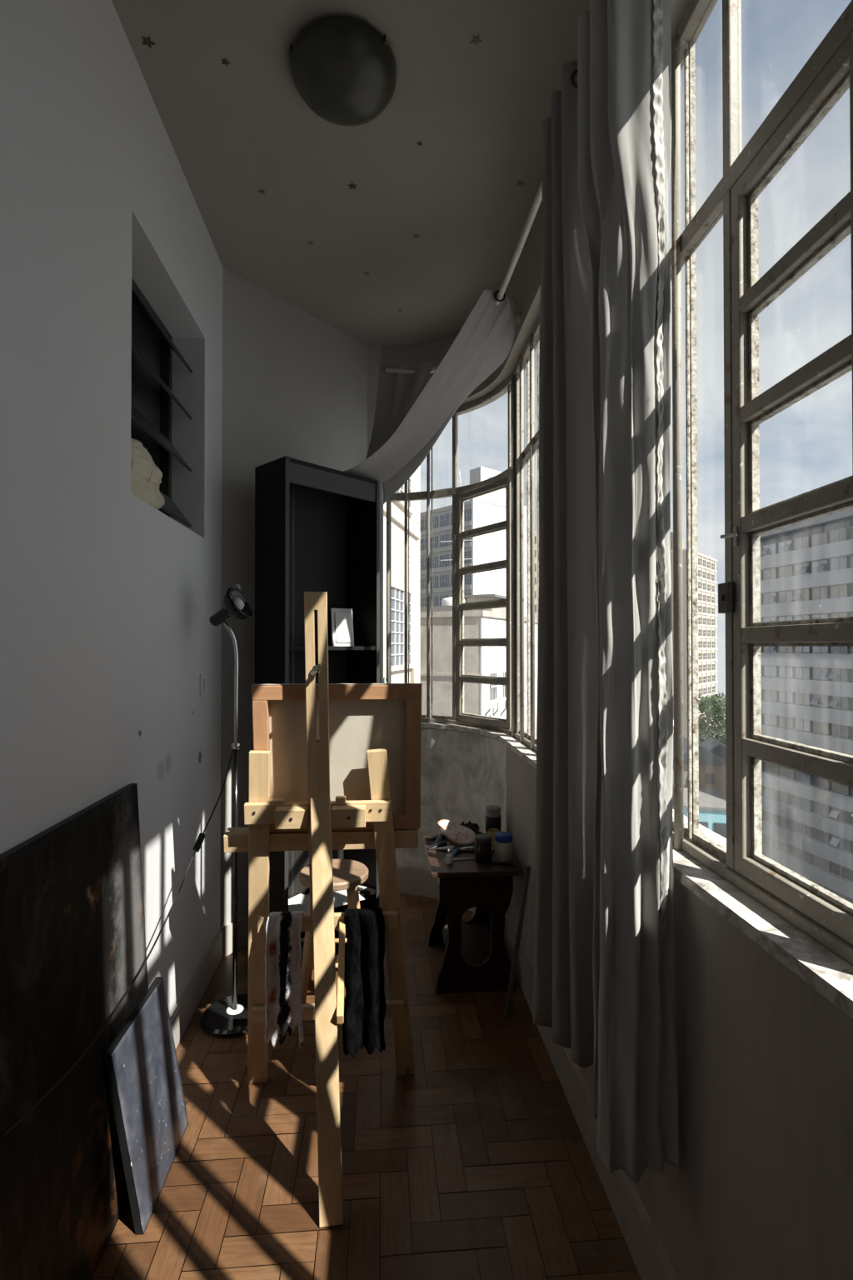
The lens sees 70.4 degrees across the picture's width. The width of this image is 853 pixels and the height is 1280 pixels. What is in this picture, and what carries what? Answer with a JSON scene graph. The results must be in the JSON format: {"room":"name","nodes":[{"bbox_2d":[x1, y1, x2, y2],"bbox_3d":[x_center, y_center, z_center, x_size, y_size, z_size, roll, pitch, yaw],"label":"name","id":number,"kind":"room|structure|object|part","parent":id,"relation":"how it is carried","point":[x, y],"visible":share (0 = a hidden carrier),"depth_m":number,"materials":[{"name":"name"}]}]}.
{"room":"art studio","nodes":[
{"label":"art studio","id":0,"kind":"room"},
{"bbox_2d":[0,0,222,1014],"bbox_3d":[-0.872,-0.147,0.788,0.180,3.150,4.100,0,-1,-4],"label":"wall","id":1,"kind":"structure","parent":0,"point":[108,600],"depth_m":1.56,"materials":[{"name":"white paint"}]},
{"bbox_2d":[130,438,164,509],"bbox_3d":[-0.935,-0.531,1.915,0.140,0.217,0.412,0,-1,-4],"label":"plastic bag","id":2,"kind":"object","parent":1,"relation":"on","point":[146,477],"visible":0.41,"depth_m":1.90,"materials":[{"name":"plastic"}]},
{"bbox_2d":[130,277,192,527],"bbox_3d":[-0.988,-0.832,2.105,0.138,0.823,0.730,0,-1,-4],"label":"window","id":3,"kind":"structure","parent":1,"relation":"in","point":[152,346],"depth_m":2.31,"materials":[{"name":"metal"}]},
{"bbox_3d":[-1.051,-0.827,2.100,0.004,0.773,0.670,0,-1,-4],"label":"pane","id":4,"kind":"part","parent":3,"relation":"part of","materials":[{"name":"clear glass"}]},
{"bbox_3d":[-1.034,-0.832,2.102,0.045,0.823,0.730,0,-1,-4],"label":"frame","id":5,"kind":"part","parent":3,"relation":"part of","materials":[{"name":"metal"}]},
{"bbox_2d":[170,927,222,1048],"bbox_3d":[-0.772,1.340,0.730,0.012,0.135,4.000,0,-1,-4],"label":"baseboard","id":6,"kind":"structure","parent":1,"relation":"attached to","point":[186,1007],"depth_m":2.33,"materials":[{"name":"paint"}]},
{"bbox_2d":[200,674,207,696],"bbox_3d":[-0.902,0.183,2.449,0.011,0.086,0.080,0,-1,-4],"label":"wall socket","id":7,"kind":"object","parent":1,"relation":"attached to","point":[203,678],"visible":1,"depth_m":2.43,"materials":[{"name":"white plastic"}]},
{"bbox_2d":[220,266,384,926],"bbox_3d":[-0.709,-0.121,3.268,0.399,3.150,1.147,-1,-1,43],"label":"wall","id":8,"kind":"structure","parent":0,"point":[296,385],"depth_m":2.90,"materials":[{"name":"paint"}]},
{"bbox_2d":[220,915,248,957],"bbox_3d":[-0.615,1.365,3.094,0.012,0.135,0.972,0,-1,40],"label":"baseboard","id":9,"kind":"structure","parent":8,"relation":"attached to","point":[242,923],"depth_m":2.76,"materials":[{"name":"paint"}]},
{"bbox_2d":[111,0,589,345],"bbox_3d":[-0.542,-1.844,1.081,2.480,0.250,5.200,0,-1,-4],"label":"ceiling","id":10,"kind":"structure","parent":0,"point":[237,130],"depth_m":2.09,"materials":[{"name":"paint"}]},
{"bbox_2d":[141,36,155,49],"bbox_3d":[-0.796,-1.711,1.731,0.038,0.002,0.037,0,-1,-4],"label":"sticker","id":11,"kind":"object","parent":10,"relation":"attached to","point":[147,41],"visible":1,"depth_m":1.73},
{"bbox_2d":[221,58,229,65],"bbox_3d":[-0.594,-1.710,1.790,0.024,0.002,0.024,0,-1,-4],"label":"sticker","id":12,"kind":"object","parent":10,"relation":"attached to","point":[225,62],"visible":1,"depth_m":1.79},
{"bbox_2d":[289,15,397,125],"bbox_3d":[-0.246,-1.662,1.806,0.316,0.098,0.319,0,-1,-4],"label":"ceiling light","id":13,"kind":"object","parent":10,"relation":"attached to","point":[342,68],"visible":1,"depth_m":1.74,"materials":[{"name":"dark glass"},{"name":"dark steel"}]},
{"bbox_2d":[347,182,357,189],"bbox_3d":[-0.279,-1.705,2.270,0.036,0.002,0.035,0,-1,-4],"label":"sticker","id":14,"kind":"object","parent":10,"relation":"attached to","point":[352,185],"visible":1,"depth_m":2.27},
{"bbox_2d":[470,35,482,45],"bbox_3d":[0.143,-1.711,1.725,0.032,0.002,0.032,0,-1,-4],"label":"sticker","id":15,"kind":"object","parent":10,"relation":"attached to","point":[476,40],"visible":1,"depth_m":1.72,"materials":[{"name":"paint"}]},
{"bbox_2d":[515,180,524,186],"bbox_3d":[0.353,-1.705,2.259,0.033,0.002,0.034,0,-1,-4],"label":"sticker","id":16,"kind":"object","parent":10,"relation":"attached to","point":[520,183],"visible":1,"depth_m":2.26,"materials":[{"name":"paint"}]},
{"bbox_2d":[91,891,641,1279],"bbox_3d":[-0.075,1.415,1.233,1.961,0.005,5.500,0,-1,-4],"label":"floor","id":17,"kind":"structure","parent":0,"point":[476,1163],"depth_m":1.63,"materials":[{"name":"wood"}]},
{"bbox_2d":[0,783,148,1279],"bbox_3d":[-0.762,0.907,1.082,0.082,1.008,1.292,0,-1,-4],"label":"painting","id":18,"kind":"object","parent":17,"relation":"on","point":[72,937],"visible":0.82,"depth_m":1.28,"materials":[{"name":"black fabric"}]},
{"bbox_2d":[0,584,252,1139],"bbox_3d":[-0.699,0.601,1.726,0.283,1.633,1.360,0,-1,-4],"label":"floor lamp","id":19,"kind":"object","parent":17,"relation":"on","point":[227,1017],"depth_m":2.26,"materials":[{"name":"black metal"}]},
{"bbox_3d":[-0.757,0.651,1.659,0.060,0.499,1.237,0,-1,0],"label":"power cord","id":20,"kind":"part","parent":19,"relation":"part of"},
{"bbox_2d":[192,833,205,852],"bbox_3d":[-0.769,0.684,2.043,0.021,0.052,0.058,0,-1,8],"label":"switch","id":21,"kind":"object","parent":19,"relation":"attached to","point":[201,837],"depth_m":2.04,"materials":[{"name":"black plastic"}]},
{"bbox_3d":[-0.721,1.391,2.276,0.064,0.005,0.064,0,-1,-4],"label":"plate","id":22,"kind":"part","parent":19,"relation":"part of","materials":[{"name":"white plastic"}]},
{"bbox_3d":[-0.709,-0.196,2.260,0.026,0.028,0.022,0,-1,17],"label":"switch knob","id":23,"kind":"part","parent":19,"relation":"part of","materials":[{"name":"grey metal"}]},
{"bbox_3d":[-0.714,-0.133,2.270,0.056,0.052,0.051,0,-1,-4],"label":"bulb","id":24,"kind":"part","parent":19,"relation":"part of","materials":[{"name":"glass"}]},
{"bbox_2d":[103,976,188,1234],"bbox_3d":[-0.733,1.202,1.605,0.096,0.431,0.337,0,-1,-4],"label":"painting","id":25,"kind":"object","parent":17,"relation":"on","point":[142,1064],"visible":1,"depth_m":1.56},
{"bbox_2d":[255,455,379,969],"bbox_3d":[-0.497,0.329,2.801,0.243,2.200,0.530,-1,-1,43],"label":"bookcase","id":26,"kind":"object","parent":17,"relation":"on","point":[317,527],"visible":0.46,"depth_m":2.86,"materials":[{"name":"black wood"}]},
{"bbox_3d":[-0.674,0.327,2.616,0.240,2.200,0.018,-1,-1,43],"label":"panel","id":27,"kind":"part","parent":26,"relation":"part of","materials":[{"name":"wood"}]},
{"bbox_2d":[288,893,307,913],"bbox_3d":[-0.577,1.191,2.681,0.210,0.001,0.248,0,-1,35],"label":"paper sheet","id":28,"kind":"object","parent":26,"relation":"on","point":[293,906],"visible":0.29,"depth_m":2.70,"materials":[{"name":"paper"}]},
{"bbox_3d":[-0.581,0.314,2.881,0.012,2.132,0.494,-1,-1,43],"label":"panel","id":29,"kind":"part","parent":26,"relation":"part of","materials":[{"name":"wood"}]},
{"bbox_3d":[-0.495,1.378,2.788,0.224,0.018,0.494,-1,-1,43],"label":"shelf","id":30,"kind":"part","parent":26,"relation":"part of","materials":[{"name":"wood"}]},
{"bbox_2d":[293,889,364,912],"bbox_3d":[-0.445,1.190,2.777,0.280,0.001,0.200,0,-1,-32],"label":"paper sheet","id":31,"kind":"object","parent":26,"relation":"on","point":[340,897],"visible":0.43,"depth_m":2.77,"materials":[{"name":"paper"}]},
{"bbox_3d":[-0.495,1.203,2.790,0.224,0.018,0.494,-1,-1,43],"label":"shelf","id":32,"kind":"part","parent":26,"relation":"part of","materials":[{"name":"wood"}]},
{"bbox_3d":[-0.499,-0.762,2.814,0.238,0.018,0.494,-1,-1,43],"label":"panel","id":33,"kind":"part","parent":26,"relation":"part of","materials":[{"name":"wood"}]},
{"bbox_3d":[-0.495,0.038,2.802,0.224,0.018,0.494,-1,-1,43],"label":"shelf","id":34,"kind":"part","parent":26,"relation":"part of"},
{"bbox_3d":[-0.420,-0.710,2.739,0.016,0.087,0.494,-1,-1,43],"label":"header rail","id":35,"kind":"part","parent":26,"relation":"part of","materials":[{"name":"wood"}]},
{"bbox_2d":[330,608,354,646],"bbox_3d":[-0.408,-0.062,2.927,0.120,0.185,0.064,0,-1,-29],"label":"photo frame","id":36,"kind":"object","parent":26,"relation":"on","point":[342,622],"visible":1,"depth_m":2.92,"materials":[{"name":"white paper"}]},
{"bbox_2d":[335,612,350,642],"bbox_3d":[-0.403,-0.062,2.918,0.082,0.145,0.043,0,-1,-29],"label":"picture","id":37,"kind":"object","parent":36,"relation":"attached to","point":[342,620],"depth_m":2.91,"materials":[{"name":"white paper"}]},
{"bbox_3d":[-0.322,0.331,2.988,0.240,2.200,0.018,-1,-1,43],"label":"panel","id":38,"kind":"part","parent":26,"relation":"part of","materials":[{"name":"wood"}]},
{"bbox_2d":[358,885,366,892],"bbox_3d":[-0.418,1.193,2.848,0.170,0.001,0.240,0,-1,26],"label":"paper sheet","id":39,"kind":"object","parent":26,"relation":"on","point":[360,887],"visible":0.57,"depth_m":2.90,"materials":[{"name":"paper"}]},
{"bbox_2d":[343,286,517,504],"bbox_3d":[0.036,-1.052,2.800,0.906,0.752,0.437,0,-1,36],"label":"curtain","id":40,"kind":"object","parent":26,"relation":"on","point":[412,412],"visible":0.88,"depth_m":2.75,"materials":[{"name":"fabric"}]},
{"bbox_3d":[-0.147,-1.111,3.026,0.374,0.630,0.159,0,-1,-24],"label":"panel","id":41,"kind":"part","parent":40,"relation":"part of","materials":[{"name":"fabric"}]},
{"bbox_2d":[223,591,418,1227],"bbox_3d":[-0.313,0.642,1.722,0.598,1.562,0.528,0,-1,-4],"label":"easel","id":42,"kind":"object","parent":17,"relation":"on","point":[320,814],"visible":0.98,"depth_m":1.80,"materials":[{"name":"brown wood"}]},
{"bbox_3d":[-0.522,0.877,1.880,0.062,1.089,0.190,0,-1,-16],"label":"leg","id":43,"kind":"part","parent":42,"relation":"part of","materials":[{"name":"brown wood"}]},
{"bbox_2d":[265,910,304,1048],"bbox_3d":[-0.430,1.035,1.845,0.118,0.400,0.082,0,-1,-4],"label":"cloth","id":44,"kind":"object","parent":42,"relation":"hanging from","point":[283,977],"visible":1,"depth_m":1.82,"materials":[{"name":"fabric"}]},
{"bbox_3d":[-0.325,0.519,1.823,0.439,0.064,0.028,0,-1,-4],"label":"cross rail","id":45,"kind":"part","parent":42,"relation":"part of","materials":[{"name":"brown wood"}]},
{"bbox_3d":[-0.271,0.940,1.622,0.059,0.965,0.342,0,-1,-15],"label":"prop leg","id":46,"kind":"part","parent":42,"relation":"part of","materials":[{"name":"brown wood"}]},
{"bbox_3d":[-0.305,0.875,1.876,0.428,0.052,0.024,0,-1,-4],"label":"cross rail","id":47,"kind":"part","parent":42,"relation":"part of","materials":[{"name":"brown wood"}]},
{"bbox_3d":[-0.309,1.175,1.914,0.475,0.046,0.024,0,-1,-4],"label":"cross rail","id":48,"kind":"part","parent":42,"relation":"part of","materials":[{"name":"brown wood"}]},
{"bbox_2d":[251,683,422,832],"bbox_3d":[-0.272,0.363,1.866,0.511,0.460,0.097,0,-1,-4],"label":"canvas","id":49,"kind":"object","parent":42,"relation":"on","point":[363,717],"visible":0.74,"depth_m":1.87,"materials":[{"name":"fabric"}]},
{"bbox_2d":[342,907,386,1058],"bbox_3d":[-0.191,1.047,1.861,0.134,0.427,0.083,0,-1,-4],"label":"cloth","id":50,"kind":"object","parent":42,"relation":"hanging from","point":[365,1006],"visible":1,"depth_m":1.84,"materials":[{"name":"fabric"}]},
{"bbox_3d":[-0.110,0.878,1.911,0.061,1.092,0.228,0,-1,27],"label":"leg","id":51,"kind":"part","parent":42,"relation":"part of","materials":[{"name":"brown wood"}]},
{"bbox_2d":[299,859,368,1004],"bbox_3d":[-0.372,1.177,2.427,0.276,0.502,0.276,0,-1,-4],"label":"stool","id":52,"kind":"object","parent":17,"relation":"on","point":[347,874],"visible":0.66,"depth_m":2.35,"materials":[{"name":"brown wood"}]},
{"bbox_3d":[-0.456,1.191,2.328,0.035,0.470,0.097,-1,-1,41],"label":"leg","id":53,"kind":"part","parent":52,"relation":"part of","materials":[{"name":"brown wood"}]},
{"bbox_3d":[-0.470,1.193,2.511,0.097,0.470,0.035,-1,-1,40],"label":"leg","id":54,"kind":"part","parent":52,"relation":"part of","materials":[{"name":"brown wood"}]},
{"bbox_3d":[-0.372,0.943,2.429,0.276,0.034,0.276,0,-1,-4],"label":"seat","id":55,"kind":"part","parent":52,"relation":"part of","materials":[{"name":"brown wood"}]},
{"bbox_3d":[-0.273,1.192,2.342,0.097,0.470,0.035,-1,-1,40],"label":"leg","id":56,"kind":"part","parent":52,"relation":"part of","materials":[{"name":"brown wood"}]},
{"bbox_3d":[-0.287,1.193,2.525,0.035,0.470,0.097,-1,-1,41],"label":"leg","id":57,"kind":"part","parent":52,"relation":"part of","materials":[{"name":"brown wood"}]},
{"bbox_2d":[423,835,523,994],"bbox_3d":[0.186,1.178,2.650,0.370,0.500,0.480,0,-1,-4],"label":"side table","id":58,"kind":"object","parent":17,"relation":"on","point":[476,957],"visible":0.96,"depth_m":2.46,"materials":[{"name":"brown wood"}]},
{"bbox_2d":[427,833,446,839],"bbox_3d":[0.073,0.916,2.836,0.136,0.026,0.032,0,-1,-16],"label":"paint tube","id":59,"kind":"object","parent":58,"relation":"on","point":[436,837],"visible":0.42,"depth_m":2.82,"materials":[{"name":"white plastic"}]},
{"bbox_2d":[426,840,449,849],"bbox_3d":[0.052,0.916,2.705,0.106,0.024,0.030,0,-1,-24],"label":"paint tube","id":60,"kind":"object","parent":58,"relation":"on","point":[443,843],"visible":0.99,"depth_m":2.70,"materials":[{"name":"white plastic"}]},
{"bbox_2d":[433,835,443,844],"bbox_3d":[0.055,0.916,2.765,0.030,0.024,0.096,0,-1,17],"label":"paint tube","id":61,"kind":"object","parent":58,"relation":"on","point":[439,838],"visible":0.82,"depth_m":2.76,"materials":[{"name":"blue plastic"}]},
{"bbox_2d":[444,924,448,948],"bbox_3d":[0.111,1.284,2.623,0.070,0.086,0.070,0,-1,-4],"label":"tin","id":62,"kind":"object","parent":58,"relation":"on","point":[446,927],"visible":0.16,"depth_m":2.60,"materials":[{"name":"grey metal"}]},
{"bbox_2d":[435,845,456,850],"bbox_3d":[0.090,0.916,2.666,0.101,0.022,0.028,0,-1,24],"label":"paint tube","id":63,"kind":"object","parent":58,"relation":"on","point":[452,847],"visible":0.83,"depth_m":2.66,"materials":[{"name":"black plastic"}]},
{"bbox_2d":[445,848,453,864],"bbox_3d":[0.095,0.897,2.505,0.028,0.059,0.028,0,-1,-4],"label":"bottle","id":64,"kind":"object","parent":58,"relation":"on","point":[449,857],"visible":1,"depth_m":2.50,"materials":[{"name":"white plastic"}]},
{"bbox_2d":[451,848,460,855],"bbox_3d":[0.122,0.917,2.614,0.025,0.020,0.086,0,-1,34],"label":"paint tube","id":65,"kind":"object","parent":58,"relation":"on","point":[456,851],"visible":0.78,"depth_m":2.61,"materials":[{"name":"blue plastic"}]},
{"bbox_2d":[437,819,476,844],"bbox_3d":[0.136,0.868,2.727,0.180,0.088,0.088,0,-1,14],"label":"palette","id":66,"kind":"object","parent":58,"relation":"on","point":[459,834],"visible":0.98,"depth_m":2.73,"materials":[{"name":"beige wood"}]},
{"bbox_2d":[444,857,474,859],"bbox_3d":[0.154,0.922,2.545,0.163,0.009,0.009,0,-1,-7],"label":"paintbrush","id":67,"kind":"object","parent":58,"relation":"on","point":[465,858],"visible":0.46,"depth_m":2.54,"materials":[{"name":"white wood"}]},
{"bbox_3d":[0.172,1.191,2.850,0.330,0.478,0.022,0,-1,-4],"label":"panel","id":68,"kind":"part","parent":58,"relation":"part of","materials":[{"name":"brown wood"}]},
{"bbox_2d":[451,846,474,851],"bbox_3d":[0.162,0.916,2.654,0.116,0.022,0.028,0,-1,7],"label":"paint tube","id":69,"kind":"object","parent":58,"relation":"on","point":[465,848],"visible":0.69,"depth_m":2.64,"materials":[{"name":"metal"}]},
{"bbox_2d":[447,820,484,841],"bbox_3d":[0.190,0.884,2.813,0.189,0.089,0.100,0,-1,-4],"label":"plastic bag","id":70,"kind":"object","parent":58,"relation":"on","point":[474,827],"visible":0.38,"depth_m":2.81,"materials":[{"name":"plastic"}]},
{"bbox_3d":[0.202,1.187,2.461,0.330,0.478,0.022,0,-1,-4],"label":"panel","id":71,"kind":"part","parent":58,"relation":"part of","materials":[{"name":"brown wood"}]},
{"bbox_2d":[475,834,492,864],"bbox_3d":[0.238,0.875,2.531,0.072,0.104,0.072,0,-1,-4],"label":"paint jar","id":72,"kind":"object","parent":58,"relation":"on","point":[483,845],"visible":0.99,"depth_m":2.50,"materials":[{"name":"plastic"}]},
{"bbox_3d":[0.238,0.833,2.532,0.071,0.020,0.071,0,-1,-4],"label":"lid","id":73,"kind":"part","parent":72,"relation":"part of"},
{"bbox_2d":[485,805,501,834],"bbox_3d":[0.312,0.855,2.823,0.074,0.149,0.074,0,-1,-4],"label":"paint jar","id":74,"kind":"object","parent":58,"relation":"on","point":[493,817],"visible":0.75,"depth_m":2.79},
{"bbox_3d":[0.312,0.789,2.824,0.071,0.016,0.071,0,-1,-4],"label":"lid","id":75,"kind":"part","parent":74,"relation":"part of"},
{"bbox_2d":[487,828,499,849],"bbox_3d":[0.309,0.891,2.722,0.110,0.072,0.100,0,-1,-4],"label":"paint jar","id":76,"kind":"object","parent":58,"relation":"on","point":[492,832],"visible":0.38,"depth_m":2.69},
{"bbox_2d":[495,831,513,861],"bbox_3d":[0.327,0.874,2.558,0.076,0.106,0.076,0,-1,-4],"label":"paint jar","id":77,"kind":"object","parent":58,"relation":"on","point":[503,842],"visible":1,"depth_m":2.53,"materials":[{"name":"plastic"}]},
{"bbox_3d":[0.327,0.834,2.558,0.074,0.026,0.074,0,-1,-4],"label":"lid","id":78,"kind":"part","parent":77,"relation":"part of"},
{"bbox_2d":[504,865,531,1017],"bbox_3d":[0.346,1.142,2.295,0.112,0.558,0.015,0,-1,-18],"label":"metal strip","id":79,"kind":"object","parent":17,"relation":"on","point":[526,884],"visible":1,"depth_m":2.29,"materials":[{"name":"metal"}]},
{"bbox_2d":[381,0,691,405],"bbox_3d":[0.501,-0.624,1.259,0.610,2.185,4.826,0,-1,-12],"label":"wall","id":80,"kind":"structure","parent":0,"point":[524,285],"depth_m":2.63,"materials":[{"name":"paint"}]},
{"bbox_2d":[386,369,516,736],"bbox_3d":[0.165,-0.418,3.286,0.943,1.775,0.214,-1,-1,43],"label":"window","id":81,"kind":"structure","parent":80,"relation":"attached to","point":[506,479],"depth_m":3.37,"materials":[{"name":"paint"}]},
{"bbox_3d":[0.298,-0.185,3.212,0.029,1.263,0.446,0,-1,-34],"label":"casement frame","id":82,"kind":"part","parent":81,"relation":"part of","materials":[{"name":"paint"}]},
{"bbox_2d":[385,78,577,374],"bbox_3d":[0.294,-1.377,2.204,0.434,0.044,1.967,0,-1,-18],"label":"curtain rod","id":83,"kind":"object","parent":80,"relation":"attached to","point":[538,197],"visible":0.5,"depth_m":2.16,"materials":[{"name":"metal"}]},
{"bbox_2d":[532,60,596,1067],"bbox_3d":[0.359,-0.198,1.551,0.116,2.461,0.299,0,-1,-11],"label":"curtain","id":84,"kind":"object","parent":83,"relation":"hanging from","point":[567,662],"visible":0.88,"depth_m":1.53,"materials":[{"name":"fabric"}]},
{"bbox_2d":[577,0,679,1183],"bbox_3d":[0.390,-0.181,1.281,0.128,2.500,0.291,0,-1,-18],"label":"curtain","id":85,"kind":"object","parent":83,"relation":"hanging from","point":[624,52],"visible":1,"depth_m":1.18,"materials":[{"name":"fabric"}]},
{"bbox_2d":[514,0,852,964],"bbox_3d":[0.539,-0.436,1.550,0.052,1.775,2.720,0,-1,-4],"label":"window","id":86,"kind":"structure","parent":80,"relation":"attached to","point":[826,917],"depth_m":1.09,"materials":[{"name":"paint"}]},
{"bbox_3d":[0.589,-0.208,0.964,0.024,1.263,0.310,0,-1,-4],"label":"casement frame","id":87,"kind":"part","parent":86,"relation":"part of","materials":[{"name":"paint"}]},
{"bbox_2d":[421,727,852,1279],"bbox_3d":[0.528,0.951,1.283,0.680,0.965,4.894,0,-1,-12],"label":"wall","id":88,"kind":"structure","parent":0,"point":[762,1188],"depth_m":0.99,"materials":[{"name":"paint"}]},
{"bbox_2d":[395,728,507,914],"bbox_3d":[0.130,0.896,3.213,0.918,0.795,0.209,-1,-1,44],"label":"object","id":89,"kind":"structure","parent":88,"relation":"attached to","point":[463,774],"depth_m":3.29,"materials":[{"name":"paint"}]},
{"bbox_2d":[396,866,679,1279],"bbox_3d":[0.454,1.340,1.189,0.514,0.145,4.706,0,-1,-11],"label":"baseboard","id":90,"kind":"structure","parent":88,"relation":"attached to","point":[651,1259],"depth_m":1.68,"materials":[{"name":"paint"}]},
{"bbox_2d":[421,722,852,1019],"bbox_3d":[0.463,0.467,1.969,0.661,0.022,3.592,0,-1,-14],"label":"window sill","id":91,"kind":"structure","parent":88,"relation":"attached to","point":[831,975],"depth_m":0.96,"materials":[{"name":"marble"}]},
{"bbox_2d":[381,677,387,683],"bbox_3d":[-0.232,0.338,3.349,0.052,0.265,0.052,0,-1,-4],"label":"glass ornament","id":92,"kind":"object","parent":91,"relation":"on","point":[384,681],"visible":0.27,"depth_m":3.34,"materials":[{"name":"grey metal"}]},
{"label":"outside","id":93,"kind":"structure","parent":0,"visible":0},
{"bbox_2d":[717,695,725,739],"bbox_3d":[57.502,31.401,167.012,380.000,4.500,315.000,0,-1,-4],"label":"ground","id":94,"kind":"structure","parent":93,"point":[722,696],"depth_m":264.98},
{"bbox_2d":[383,465,420,683],"bbox_3d":[-5.258,10.069,16.094,9.100,43.000,6.340,0,-1,12],"label":"building","id":95,"kind":"structure","parent":94,"relation":"on","point":[397,507],"depth_m":16.29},
{"bbox_2d":[420,466,527,616],"bbox_3d":[8.050,2.859,99.800,14.350,59.172,13.050,1,-1,-42],"label":"building","id":96,"kind":"structure","parent":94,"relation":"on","point":[489,547],"depth_m":94.29,"materials":[{"name":"concrete"}]},
{"bbox_2d":[420,594,538,734],"bbox_3d":[2.398,14.828,28.894,4.150,33.750,8.080,0,-1,27],"label":"building","id":97,"kind":"structure","parent":94,"relation":"on","point":[489,700],"depth_m":25.56,"materials":[{"name":"concrete"}]},
{"bbox_3d":[1.522,-1.294,29.268,2.400,0.500,3.500,0,-1,27],"label":"tank","id":98,"kind":"part","parent":97,"relation":"part of","materials":[{"name":"concrete"}]},
{"bbox_3d":[1.275,-1.551,28.556,1.120,1.000,1.120,0,-1,27],"label":"water tank","id":99,"kind":"part","parent":97,"relation":"part of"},
{"bbox_2d":[440,539,478,560],"bbox_3d":[1.655,-3.229,30.683,1.978,4.400,0.072,0,-1,16],"label":"roof antenna","id":100,"kind":"object","parent":97,"relation":"on","point":[473,539],"visible":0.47,"depth_m":30.61,"materials":[{"name":"metal"}]},
{"bbox_2d":[535,531,538,641],"bbox_3d":[21.629,4.585,136.968,8.000,56.500,9.100,0,-1,10],"label":"tower","id":101,"kind":"structure","parent":94,"relation":"on","point":[536,532],"depth_m":132.19,"materials":[{"name":"concrete"}]},
{"bbox_2d":[672,770,687,809],"bbox_3d":[28.694,24.014,70.458,3.100,16.250,7.300,0,-1,26],"label":"house","id":102,"kind":"structure","parent":94,"relation":"on","point":[685,773],"depth_m":67.88,"materials":[{"name":"paint"}]},
{"bbox_2d":[670,531,718,739],"bbox_3d":[67.303,2.931,165.255,16.300,60.400,26.200,-1,-1,40],"label":"apartment tower","id":103,"kind":"structure","parent":94,"relation":"on","point":[707,685],"depth_m":160.74,"materials":[{"name":"concrete"}]},
{"bbox_2d":[673,736,726,799],"bbox_3d":[34.813,22.742,80.254,8.300,19.000,9.600,0,-1,8],"label":"house","id":104,"kind":"structure","parent":94,"relation":"on","point":[712,772],"depth_m":75.58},
{"bbox_2d":[685,692,725,738],"bbox_3d":[57.885,18.617,122.811,11.088,16.159,11.626,0,-1,-4],"label":"tree","id":105,"kind":"object","parent":94,"relation":"on","point":[718,709],"visible":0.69,"depth_m":120.91,"materials":[{"name":"green plant"}]},
{"bbox_2d":[684,787,726,838],"bbox_3d":[25.865,23.369,56.552,3.900,17.250,7.300,0,-1,16],"label":"house","id":106,"kind":"structure","parent":94,"relation":"on","point":[712,805],"depth_m":53.37,"materials":[{"name":"concrete"}]},
{"bbox_2d":[698,725,725,744],"bbox_3d":[51.708,20.989,107.552,9.648,11.102,9.308,0,-1,-4],"label":"tree","id":107,"kind":"object","parent":94,"relation":"on","point":[702,737],"visible":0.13,"depth_m":107.18,"materials":[{"name":"green plant"}]},
{"bbox_2d":[699,737,725,759],"bbox_3d":[42.711,23.584,89.039,6.800,17.500,6.600,0,-1,16],"label":"building","id":108,"kind":"structure","parent":94,"relation":"on","point":[712,745],"depth_m":86.46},
{"bbox_2d":[760,508,852,903],"bbox_3d":[52.355,8.927,59.779,14.100,46.200,46.301,0,-1,-12],"label":"office block","id":109,"kind":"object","parent":94,"relation":"on","point":[807,692],"visible":0.58,"depth_m":68.70,"materials":[{"name":"concrete"}]},
{"bbox_3d":[42.306,-11.236,75.393,0.690,1.050,0.950,0,-1,-12],"label":"open sash","id":110,"kind":"part","parent":109,"relation":"part of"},
{"bbox_3d":[42.306,18.762,75.079,0.690,1.050,0.950,0,-1,-12],"label":"open sash","id":111,"kind":"part","parent":109,"relation":"part of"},
{"bbox_3d":[42.509,0.753,74.289,0.690,1.050,0.950,0,-1,-12],"label":"open sash","id":112,"kind":"part","parent":109,"relation":"part of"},
{"bbox_3d":[42.509,-5.247,74.352,0.690,1.050,0.950,0,-1,-12],"label":"open sash","id":113,"kind":"part","parent":109,"relation":"part of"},
{"bbox_3d":[43.007,-11.271,72.016,0.690,1.050,0.950,0,-1,-12],"label":"open sash","id":114,"kind":"part","parent":109,"relation":"part of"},
{"bbox_3d":[43.303,-5.287,70.533,0.690,1.050,0.950,0,-1,-12],"label":"open sash","id":115,"kind":"part","parent":109,"relation":"part of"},
{"bbox_3d":[43.506,-8.297,69.586,0.690,1.050,0.950,0,-1,-12],"label":"open sash","id":116,"kind":"part","parent":109,"relation":"part of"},
{"bbox_3d":[43.801,6.688,68.009,0.690,1.050,0.950,0,-1,-12],"label":"open sash","id":117,"kind":"part","parent":109,"relation":"part of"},
{"bbox_3d":[44.005,-8.322,67.187,0.690,1.050,0.950,0,-1,-12],"label":"open sash","id":118,"kind":"part","parent":109,"relation":"part of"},
{"bbox_3d":[44.005,3.677,67.061,0.690,1.050,0.950,0,-1,-12],"label":"open sash","id":119,"kind":"part","parent":109,"relation":"part of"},
{"bbox_3d":[44.300,6.662,65.610,0.690,1.050,0.950,0,-1,-12],"label":"open sash","id":120,"kind":"part","parent":109,"relation":"part of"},
{"bbox_3d":[44.300,3.663,65.642,0.690,1.050,0.950,0,-1,-12],"label":"open sash","id":121,"kind":"part","parent":109,"relation":"part of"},
{"bbox_3d":[44.300,21.662,65.453,0.690,1.050,0.950,0,-1,-12],"label":"open sash","id":122,"kind":"part","parent":109,"relation":"part of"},
{"bbox_3d":[44.300,18.662,65.485,0.690,1.050,0.950,0,-1,-12],"label":"open sash","id":123,"kind":"part","parent":109,"relation":"part of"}
]}

